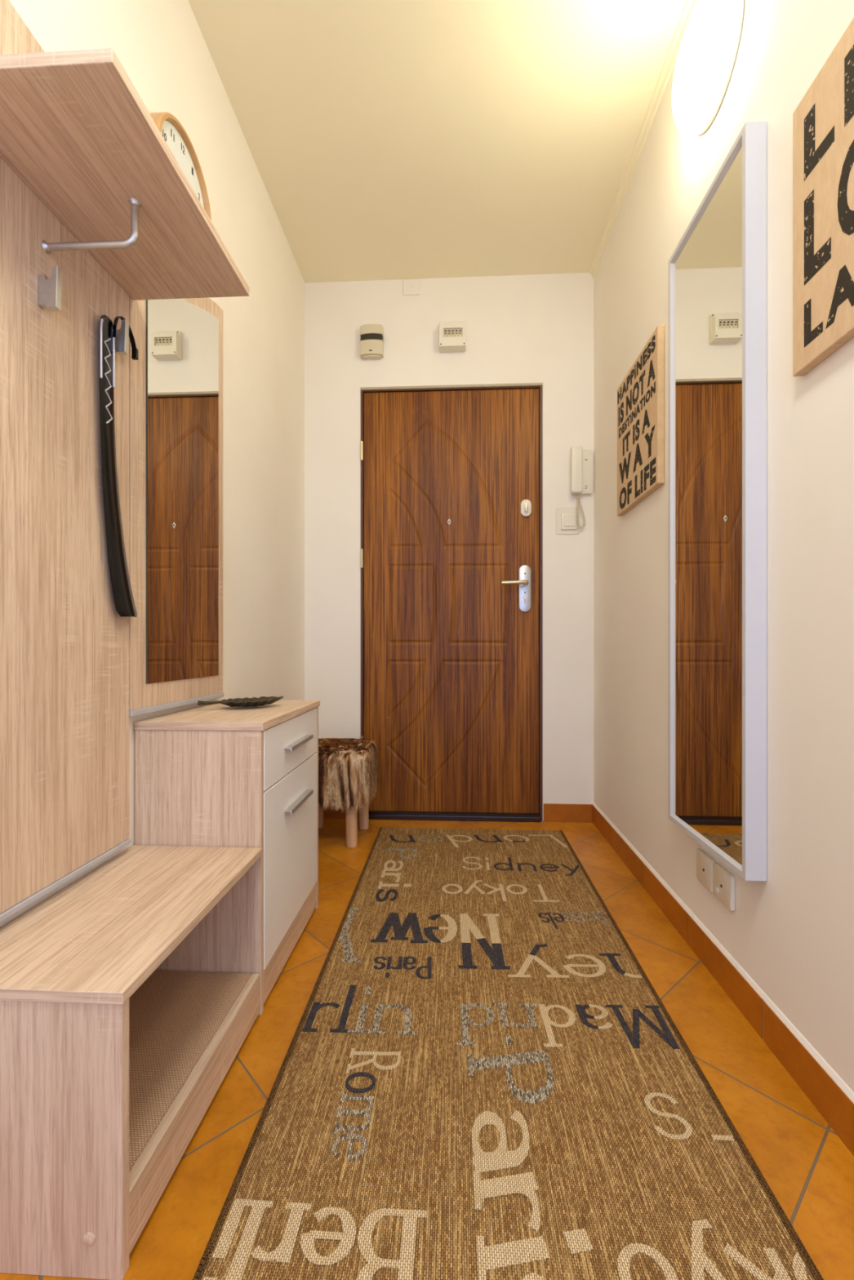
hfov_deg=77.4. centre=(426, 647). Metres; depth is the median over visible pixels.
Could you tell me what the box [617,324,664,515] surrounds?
sign
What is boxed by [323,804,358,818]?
baseboard
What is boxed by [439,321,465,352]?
box
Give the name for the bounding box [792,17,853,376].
sign
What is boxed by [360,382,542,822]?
door
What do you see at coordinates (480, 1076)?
runner rug
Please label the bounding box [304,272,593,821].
wall
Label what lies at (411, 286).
junction cover
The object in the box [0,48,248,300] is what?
shelf
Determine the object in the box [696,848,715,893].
wall socket
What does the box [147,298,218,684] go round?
mirror glass
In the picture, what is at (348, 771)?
stool
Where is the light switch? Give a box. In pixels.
[555,507,579,534]
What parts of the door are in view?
handle, handle plate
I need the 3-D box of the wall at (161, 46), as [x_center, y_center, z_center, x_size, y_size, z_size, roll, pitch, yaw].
[-0.740,-0.469,0.685,0.100,2.578,3.990,0,0,3]
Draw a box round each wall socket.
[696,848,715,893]
[713,862,734,911]
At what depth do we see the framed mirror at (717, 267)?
1.23 m
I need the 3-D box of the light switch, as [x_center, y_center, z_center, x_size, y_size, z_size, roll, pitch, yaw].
[0.661,-0.593,2.499,0.109,0.126,0.018,0,0,3]
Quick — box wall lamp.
[671,0,743,135]
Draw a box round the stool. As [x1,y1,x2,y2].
[318,737,378,848]
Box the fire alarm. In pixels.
[360,324,383,359]
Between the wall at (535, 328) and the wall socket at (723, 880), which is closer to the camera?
the wall socket at (723, 880)
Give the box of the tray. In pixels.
[197,696,283,706]
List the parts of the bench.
panel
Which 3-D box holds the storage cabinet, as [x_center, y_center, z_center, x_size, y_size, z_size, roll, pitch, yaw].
[-0.490,0.494,1.443,0.311,0.652,0.504,0,0,3]
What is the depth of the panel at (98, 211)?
0.92 m
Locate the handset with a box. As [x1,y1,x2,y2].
[570,445,592,528]
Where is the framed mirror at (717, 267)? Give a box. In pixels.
[668,121,766,880]
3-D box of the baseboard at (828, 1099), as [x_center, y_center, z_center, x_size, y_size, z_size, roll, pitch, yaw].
[0.676,0.778,0.560,0.009,0.083,3.890,0,0,3]
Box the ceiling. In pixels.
[187,0,686,283]
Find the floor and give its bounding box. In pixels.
[0,817,853,1279]
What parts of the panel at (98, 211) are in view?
hanging rail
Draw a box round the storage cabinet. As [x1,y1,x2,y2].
[133,700,319,1015]
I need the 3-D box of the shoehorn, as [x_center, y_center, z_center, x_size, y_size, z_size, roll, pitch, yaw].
[-0.629,-0.370,1.100,0.019,0.614,0.120,0,0,5]
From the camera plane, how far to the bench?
0.73 m
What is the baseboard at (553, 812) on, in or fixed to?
attached to the wall at (535, 328)
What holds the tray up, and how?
on the storage cabinet
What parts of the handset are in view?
coiled cord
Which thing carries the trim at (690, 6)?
attached to the wall at (791, 931)
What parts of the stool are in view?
leg, leg, leg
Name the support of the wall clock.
attached to the wall at (161, 46)
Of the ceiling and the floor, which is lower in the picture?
the floor
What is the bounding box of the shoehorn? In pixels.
[98,315,138,617]
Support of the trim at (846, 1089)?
attached to the wall at (791, 931)
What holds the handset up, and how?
attached to the wall at (535, 328)
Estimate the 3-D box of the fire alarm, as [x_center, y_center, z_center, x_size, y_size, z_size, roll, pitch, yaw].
[-0.263,-1.453,2.534,0.108,0.152,0.046,0,0,3]
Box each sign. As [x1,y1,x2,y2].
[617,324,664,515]
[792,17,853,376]
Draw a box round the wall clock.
[149,111,211,221]
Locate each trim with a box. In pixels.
[589,0,697,278]
[592,802,853,1102]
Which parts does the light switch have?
switch frame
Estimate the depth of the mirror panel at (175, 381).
1.34 m
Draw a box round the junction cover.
[403,279,419,295]
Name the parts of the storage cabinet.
panel, drawer, door, handle, handle, panel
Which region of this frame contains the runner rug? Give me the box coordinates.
[192,826,823,1279]
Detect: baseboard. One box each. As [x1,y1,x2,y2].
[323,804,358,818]
[543,803,591,822]
[591,804,853,1155]
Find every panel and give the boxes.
[0,0,248,921]
[128,295,224,716]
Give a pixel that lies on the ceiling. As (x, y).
(386, 140)
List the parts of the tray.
stem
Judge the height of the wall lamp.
0.258 m
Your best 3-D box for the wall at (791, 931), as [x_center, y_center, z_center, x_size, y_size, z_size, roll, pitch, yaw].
[0.733,-0.469,0.607,0.100,2.578,3.990,0,0,3]
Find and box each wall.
[0,0,304,927]
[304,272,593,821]
[593,0,853,1092]
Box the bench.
[0,844,262,1279]

